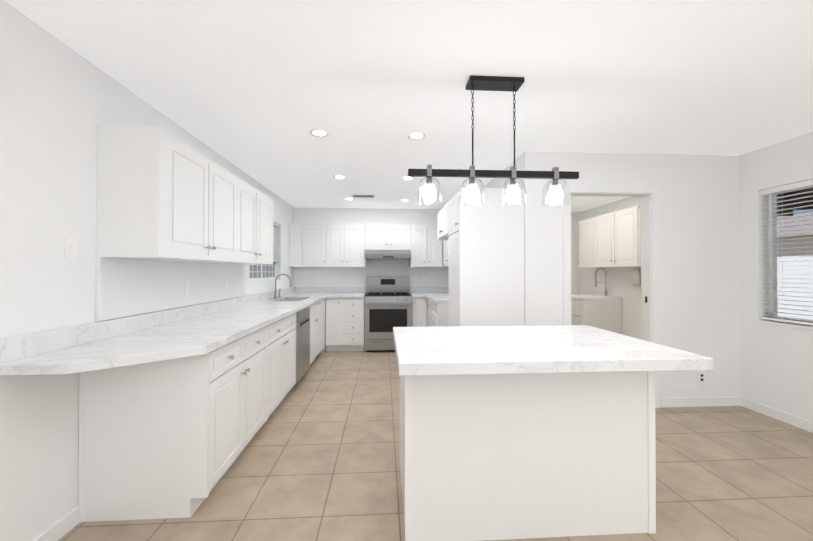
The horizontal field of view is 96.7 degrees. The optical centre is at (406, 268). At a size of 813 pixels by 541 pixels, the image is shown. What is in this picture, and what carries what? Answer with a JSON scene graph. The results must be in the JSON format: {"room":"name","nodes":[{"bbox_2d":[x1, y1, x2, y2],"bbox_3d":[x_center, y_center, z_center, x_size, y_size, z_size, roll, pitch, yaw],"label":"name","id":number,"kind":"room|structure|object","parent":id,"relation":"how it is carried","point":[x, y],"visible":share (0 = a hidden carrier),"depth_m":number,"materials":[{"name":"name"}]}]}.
{"room":"kitchen","nodes":[
{"label":"kitchen","id":0,"kind":"room"},
{"bbox_2d":[0,0,812,540],"bbox_3d":[0.949,0.098,2.007,5.560,2.440,9.640,0,0,-4],"label":"wall","id":1,"kind":"structure","parent":0,"point":[60,100],"depth_m":3.15,"materials":[{"name":"white paint"}]},
{"bbox_2d":[33,506,79,540],"bbox_3d":[-1.555,1.258,-0.474,0.012,0.085,4.720,0,0,-4],"label":"baseboard","id":2,"kind":"structure","parent":1,"relation":"attached to","point":[62,527],"depth_m":1.78,"materials":[{"name":"white wood"}]},
{"bbox_2d":[64,235,76,258],"bbox_3d":[-1.699,-0.108,1.831,0.011,0.118,0.070,0,0,-4],"label":"outlet","id":3,"kind":"object","parent":1,"relation":"attached to","point":[70,247],"depth_m":1.83,"materials":[{"name":"white plastic"}]},
{"bbox_2d":[96,125,215,260],"bbox_3d":[-1.571,-0.429,2.332,0.330,0.730,0.642,0,0,-4],"label":"upper cabinet","id":4,"kind":"object","parent":1,"relation":"attached to","point":[163,196],"depth_m":2.02,"materials":[{"name":"white wood"}]},
{"bbox_2d":[0,286,311,361],"bbox_3d":[-1.571,0.443,3.954,0.531,0.270,4.947,0,0,-4],"label":"backsplash","id":5,"kind":"structure","parent":1,"relation":"attached to","point":[22,346],"depth_m":2.05,"materials":[{"name":"white stone"}]},
{"bbox_2d":[184,279,189,293],"bbox_3d":[-1.752,0.143,2.888,0.008,0.115,0.070,0,0,-4],"label":"outlet","id":6,"kind":"object","parent":1,"relation":"attached to","point":[186,282],"depth_m":2.88,"materials":[{"name":"white plastic"}]},
{"bbox_2d":[176,164,243,264],"bbox_3d":[-1.602,-0.426,2.847,0.328,0.730,0.640,0,0,-4],"label":"upper cabinet","id":7,"kind":"object","parent":1,"relation":"attached to","point":[229,188],"depth_m":2.95,"materials":[{"name":"white wood"}]},
{"bbox_2d":[244,182,259,264],"bbox_3d":[-1.633,-0.422,3.334,0.328,0.730,0.615,0,0,-4],"label":"upper cabinet","id":8,"kind":"object","parent":1,"relation":"attached to","point":[251,195],"depth_m":3.44,"materials":[{"name":"white wood"}]},
{"bbox_2d":[250,257,275,280],"bbox_3d":[-1.986,-0.265,4.931,0.030,0.850,1.300,0,0,-4],"label":"window","id":9,"kind":"structure","parent":1,"relation":"in","point":[260,272],"depth_m":4.98,"materials":[{"name":"white glass"}]},
{"bbox_2d":[260,192,272,263],"bbox_3d":[-1.663,-0.419,3.803,0.328,0.730,0.615,0,0,-4],"label":"upper cabinet","id":10,"kind":"object","parent":1,"relation":"attached to","point":[266,204],"depth_m":3.88,"materials":[{"name":"white wood"}]},
{"bbox_2d":[273,222,279,261],"bbox_3d":[-1.937,-0.399,4.935,0.052,0.578,1.292,0,0,-4],"label":"window blinds","id":11,"kind":"object","parent":1,"relation":"attached to","point":[276,226],"visible":0.31,"depth_m":5.43,"materials":[{"name":"grey"}]},
{"bbox_2d":[289,223,307,266],"bbox_3d":[-1.841,-0.401,6.257,0.282,0.730,0.328,0,0,-4],"label":"upper cabinet","id":12,"kind":"object","parent":1,"relation":"attached to","point":[298,232],"depth_m":6.09,"materials":[{"name":"white wood"}]},
{"bbox_2d":[308,224,331,266],"bbox_3d":[-1.530,-0.401,6.277,0.460,0.730,0.328,0,0,-4],"label":"upper cabinet","id":13,"kind":"object","parent":1,"relation":"attached to","point":[319,235],"depth_m":6.12,"materials":[{"name":"white wood"}]},
{"bbox_2d":[332,224,371,266],"bbox_3d":[-1.039,-0.400,6.308,0.785,0.730,0.328,0,0,-4],"label":"upper cabinet","id":14,"kind":"object","parent":1,"relation":"attached to","point":[350,242],"depth_m":6.15,"materials":[{"name":"white wood"}]},
{"bbox_2d":[296,287,448,293],"bbox_3d":[-0.527,0.376,6.489,2.894,0.100,0.020,0,0,-4],"label":"backsplash","id":15,"kind":"structure","parent":1,"relation":"attached to","point":[299,290],"depth_m":6.44,"materials":[{"name":"white stone"}]},
{"bbox_2d":[372,225,403,249],"bbox_3d":[-0.325,-0.545,6.354,0.769,0.440,0.328,0,0,-4],"label":"upper cabinet","id":16,"kind":"object","parent":1,"relation":"attached to","point":[384,237],"depth_m":6.19,"materials":[{"name":"white wood"}]},
{"bbox_2d":[365,250,410,259],"bbox_3d":[-0.320,-0.246,6.260,0.761,0.154,0.508,0,0,-4],"label":"range hood","id":17,"kind":"object","parent":16,"relation":"attached to","point":[387,254],"visible":1,"depth_m":6.03,"materials":[{"name":"silver metal"}]},
{"bbox_2d":[404,224,439,266],"bbox_3d":[0.311,-0.400,6.356,0.636,0.730,0.402,0,0,-4],"label":"upper cabinet","id":18,"kind":"object","parent":1,"relation":"attached to","point":[423,243],"depth_m":6.23,"materials":[{"name":"white wood"}]},
{"bbox_2d":[440,240,448,266],"bbox_3d":[0.780,-0.404,5.764,0.377,0.730,1.001,0,0,-4],"label":"upper cabinet","id":19,"kind":"object","parent":1,"relation":"attached to","point":[444,244],"depth_m":6.09,"materials":[{"name":"white wood"}]},
{"bbox_2d":[578,218,590,266],"bbox_3d":[3.194,-0.434,6.081,0.318,0.815,0.560,0,0,-4],"label":"upper cabinet","id":20,"kind":"object","parent":1,"relation":"attached to","point":[584,225],"depth_m":6.12,"materials":[{"name":"white wood"}]},
{"bbox_2d":[562,184,659,407],"bbox_3d":[1.950,0.264,3.512,0.950,2.130,0.152,0,0,-4],"label":"door frame","id":21,"kind":"structure","parent":1,"relation":"attached to","point":[650,280],"depth_m":3.47,"materials":[{"name":"white wood"}]},
{"bbox_2d":[591,206,640,269],"bbox_3d":[3.238,-0.439,5.395,0.318,0.815,1.065,0,0,-4],"label":"upper cabinet","id":22,"kind":"object","parent":1,"relation":"attached to","point":[612,239],"depth_m":5.30,"materials":[{"name":"white wood"}]},
{"bbox_2d":[660,396,739,407],"bbox_3d":[2.835,1.287,3.494,0.805,0.085,0.012,0,0,-4],"label":"baseboard","id":23,"kind":"structure","parent":1,"relation":"attached to","point":[695,401],"depth_m":3.49,"materials":[{"name":"white wood"}]},
{"bbox_2d":[698,371,704,383],"bbox_3d":[2.858,1.052,3.499,0.070,0.115,0.008,0,0,-4],"label":"outlet","id":24,"kind":"object","parent":1,"relation":"attached to","point":[701,375],"depth_m":3.50,"materials":[{"name":"white plastic"}]},
{"bbox_2d":[740,397,812,432],"bbox_3d":[3.442,1.265,0.493,0.012,0.085,6.080,0,0,-4],"label":"baseboard","id":25,"kind":"structure","parent":1,"relation":"attached to","point":[807,425],"depth_m":3.17,"materials":[{"name":"white wood"}]},
{"bbox_2d":[756,320,812,329],"bbox_3d":[3.358,0.482,2.632,0.112,0.022,1.470,0,0,-4],"label":"window sill","id":26,"kind":"structure","parent":1,"relation":"attached to","point":[794,325],"depth_m":3.14,"materials":[{"name":"white wood"}]},
{"bbox_2d":[768,195,812,325],"bbox_3d":[3.433,-0.132,2.642,0.040,1.210,1.450,0,0,-4],"label":"window","id":27,"kind":"structure","parent":1,"relation":"in","point":[772,273],"depth_m":3.33,"materials":[{"name":"white plastic"}]},
{"bbox_2d":[760,179,812,324],"bbox_3d":[3.353,-0.139,2.637,0.066,1.193,1.440,0,0,-4],"label":"window blinds","id":28,"kind":"object","parent":27,"relation":"attached to","point":[797,186],"visible":1,"depth_m":3.15,"materials":[{"name":"white plastic"}]},
{"bbox_2d":[5,0,812,211],"bbox_3d":[0.949,-1.172,2.016,5.560,0.100,9.640,0,0,-4],"label":"ceiling","id":29,"kind":"structure","parent":0,"point":[258,90],"depth_m":2.12,"materials":[{"name":"white paint"}]},
{"bbox_2d":[310,129,328,136],"bbox_3d":[-0.712,-1.111,2.951,0.147,0.005,0.153,0,0,-4],"label":"recessed light","id":30,"kind":"object","parent":29,"relation":"in","point":[324,133],"depth_m":2.96,"materials":[{"name":"white plastic"}]},
{"bbox_2d":[333,175,345,178],"bbox_3d":[-0.798,-1.101,4.322,0.142,0.005,0.142,0,0,-4],"label":"recessed light","id":31,"kind":"object","parent":29,"relation":"in","point":[337,176],"depth_m":4.35,"materials":[{"name":"white plastic"}]},
{"bbox_2d":[352,194,374,197],"bbox_3d":[-0.644,-1.091,5.422,0.340,0.009,0.180,0,0,-4],"label":"ceiling vent","id":32,"kind":"object","parent":29,"relation":"in","point":[365,196],"visible":1,"depth_m":5.42,"materials":[{"name":"white metal"}]},
{"bbox_2d":[402,176,413,179],"bbox_3d":[0.018,-1.101,4.370,0.136,0.005,0.143,0,0,-4],"label":"recessed light","id":33,"kind":"object","parent":29,"relation":"in","point":[404,178],"depth_m":4.40,"materials":[{"name":"white plastic"}]},
{"bbox_2d":[407,132,425,139],"bbox_3d":[0.082,-1.111,3.016,0.149,0.005,0.158,0,0,-4],"label":"recessed light","id":34,"kind":"object","parent":29,"relation":"in","point":[415,135],"depth_m":3.01,"materials":[{"name":"white plastic"}]},
{"bbox_2d":[408,75,578,205],"bbox_3d":[0.524,-0.754,2.157,1.030,0.732,0.160,0,0,-4],"label":"pendant light fixture","id":35,"kind":"object","parent":29,"relation":"hanging from","point":[495,83],"visible":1,"depth_m":2.14,"materials":[{"name":"black metal"}]},
{"bbox_2d":[58,351,812,540],"bbox_3d":[0.949,1.368,1.998,5.560,0.100,9.640,0,0,-4],"label":"floor","id":36,"kind":"structure","parent":0,"point":[318,459],"depth_m":2.29,"materials":[{"name":"tile"}]},
{"bbox_2d":[78,326,267,521],"bbox_3d":[-1.414,0.881,2.404,0.646,0.880,1.000,0,0,-4],"label":"base cabinet","id":37,"kind":"object","parent":36,"relation":"on","point":[178,406],"depth_m":1.91,"materials":[{"name":"white wood"}]},
{"bbox_2d":[0,302,311,375],"bbox_3d":[-1.440,0.424,3.047,0.677,0.045,3.120,0,0,-4],"label":"countertop","id":38,"kind":"structure","parent":37,"relation":"on","point":[168,347],"depth_m":1.91,"materials":[{"name":"white stone"}]},
{"bbox_2d":[270,297,311,300],"bbox_3d":[-1.569,0.500,4.976,0.428,0.177,0.778,0,0,-4],"label":"sink","id":39,"kind":"object","parent":38,"relation":"in","point":[282,298],"depth_m":5.34,"materials":[{"name":"silver metal"}]},
{"bbox_2d":[268,310,299,417],"bbox_3d":[-1.448,0.888,3.369,0.628,0.880,1.010,0,0,-4],"label":"base cabinet","id":40,"kind":"object","parent":36,"relation":"on","point":[284,335],"depth_m":3.36,"materials":[{"name":"white wood"}]},
{"bbox_2d":[300,306,311,379],"bbox_3d":[-1.500,0.895,4.191,0.628,0.880,0.758,0,0,-4],"label":"base cabinet","id":41,"kind":"object","parent":36,"relation":"on","point":[305,315],"depth_m":4.26,"materials":[{"name":"white"}]},
{"bbox_2d":[296,306,309,382],"bbox_3d":[-1.484,0.846,4.193,0.601,0.767,0.630,0,0,-4],"label":"dishwasher","id":42,"kind":"object","parent":41,"relation":"in","point":[303,315],"depth_m":4.10,"materials":[{"name":"silver metal"}]},
{"bbox_2d":[312,310,319,361],"bbox_3d":[-1.556,0.970,4.939,0.611,0.740,0.859,0,0,-4],"label":"base cabinet","id":43,"kind":"object","parent":36,"relation":"on","point":[315,313],"depth_m":4.98,"materials":[{"name":"white wood"}]},
{"bbox_2d":[332,298,343,350],"bbox_3d":[-1.187,0.909,6.138,0.280,0.880,0.628,0,0,-4],"label":"base cabinet","id":44,"kind":"object","parent":36,"relation":"on","point":[337,303],"depth_m":5.83,"materials":[{"name":"white wood"}]},
{"bbox_2d":[280,294,327,297],"bbox_3d":[-1.620,0.444,5.890,0.677,0.045,1.077,0,0,-4],"label":"countertop","id":45,"kind":"structure","parent":44,"relation":"on","point":[281,295],"depth_m":5.62,"materials":[{"name":"white stone"}]},
{"bbox_2d":[274,274,291,298],"bbox_3d":[-1.729,0.241,5.099,0.242,0.350,0.266,0,0,-4],"label":"kitchen faucet","id":46,"kind":"object","parent":45,"relation":"on","point":[275,294],"depth_m":5.04,"materials":[{"name":"silver metal"}]},
{"bbox_2d":[344,294,365,350],"bbox_3d":[-0.912,0.909,6.156,0.421,0.880,0.628,0,0,-4],"label":"base cabinet","id":47,"kind":"object","parent":36,"relation":"on","point":[354,308],"depth_m":5.85,"materials":[{"name":"white wood"}]},
{"bbox_2d":[328,294,363,297],"bbox_3d":[-0.998,0.446,6.139,0.596,0.045,0.657,0,0,-4],"label":"countertop","id":48,"kind":"structure","parent":47,"relation":"on","point":[329,295],"depth_m":5.82,"materials":[{"name":"white stone"}]},
{"bbox_2d":[365,277,411,351],"bbox_3d":[-0.312,0.744,6.136,0.759,1.210,0.743,0,0,-4],"label":"range","id":49,"kind":"object","parent":36,"relation":"on","point":[388,304],"visible":0.88,"depth_m":5.83,"materials":[{"name":"silver metal"}]},
{"bbox_2d":[411,294,423,326],"bbox_3d":[0.188,0.909,6.225,0.236,0.880,0.628,0,0,-4],"label":"base cabinet","id":50,"kind":"object","parent":36,"relation":"on","point":[417,303],"depth_m":5.91,"materials":[{"name":"white wood"}]},
{"bbox_2d":[412,294,423,297],"bbox_3d":[0.504,0.447,6.234,0.868,0.045,0.657,0,0,-4],"label":"countertop","id":51,"kind":"structure","parent":50,"relation":"on","point":[413,295],"depth_m":5.89,"materials":[{"name":"white stone"}]},
{"bbox_2d":[424,298,431,326],"bbox_3d":[0.630,0.905,5.664,0.687,0.880,0.560,0,0,-4],"label":"base cabinet","id":52,"kind":"object","parent":36,"relation":"on","point":[427,305],"depth_m":5.89,"materials":[{"name":"white wood"}]},
{"bbox_2d":[432,302,448,326],"bbox_3d":[0.700,0.901,5.105,0.618,0.880,0.565,0,0,-4],"label":"base cabinet","id":53,"kind":"object","parent":36,"relation":"on","point":[440,310],"depth_m":4.81,"materials":[{"name":"white wood"}]},
{"bbox_2d":[424,294,448,301],"bbox_3d":[0.669,0.441,5.369,0.647,0.045,1.090,0,0,-4],"label":"countertop","id":54,"kind":"structure","parent":53,"relation":"on","point":[431,297],"depth_m":5.34,"materials":[{"name":"white stone"}]},
{"bbox_2d":[437,188,523,325],"bbox_3d":[0.747,0.289,4.125,0.649,2.090,1.445,0,0,-4],"label":"pantry unit","id":55,"kind":"object","parent":36,"relation":"on","point":[486,263],"visible":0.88,"depth_m":3.41,"materials":[{"name":"white wood"}]},
{"bbox_2d":[400,373,655,540],"bbox_3d":[0.596,0.883,2.122,1.252,0.872,0.716,0,0,-4],"label":"kitchen island","id":56,"kind":"object","parent":36,"relation":"on","point":[523,432],"depth_m":1.77,"materials":[{"name":"white wood"}]},
{"bbox_2d":[393,325,712,376],"bbox_3d":[0.624,0.420,2.027,1.376,0.052,0.985,0,0,-4],"label":"island countertop","id":57,"kind":"structure","parent":56,"relation":"on","point":[439,351],"depth_m":1.71,"materials":[{"name":"white stone"}]},
{"bbox_2d":[571,298,621,333],"bbox_3d":[3.055,0.916,5.824,0.628,0.860,0.365,0,0,-4],"label":"base cabinet","id":58,"kind":"object","parent":36,"relation":"on","point":[602,313],"depth_m":5.65,"materials":[{"name":"white wood"}]},
{"bbox_2d":[571,294,614,297],"bbox_3d":[3.042,0.465,5.959,0.637,0.045,0.650,0,0,-4],"label":"countertop","id":59,"kind":"structure","parent":58,"relation":"on","point":[580,295],"depth_m":6.00,"materials":[{"name":"white stone"}]},
{"bbox_2d":[595,268,607,295],"bbox_3d":[3.215,0.209,5.952,0.208,0.465,0.084,0,0,-4],"label":"faucet","id":60,"kind":"object","parent":59,"relation":"on","point":[605,293],"depth_m":5.97,"materials":[{"name":"silver metal"}]},
{"label":"outside","id":61,"kind":"structure","parent":0,"visible":0},
{"bbox_2d":[777,188,812,319],"bbox_3d":[7.047,-0.769,9.212,33.000,4.520,30.000,0,0,-4],"label":"yard","id":62,"kind":"structure","parent":61,"point":[791,281],"depth_m":7.40,"materials":[{"name":"beige"}]}
]}

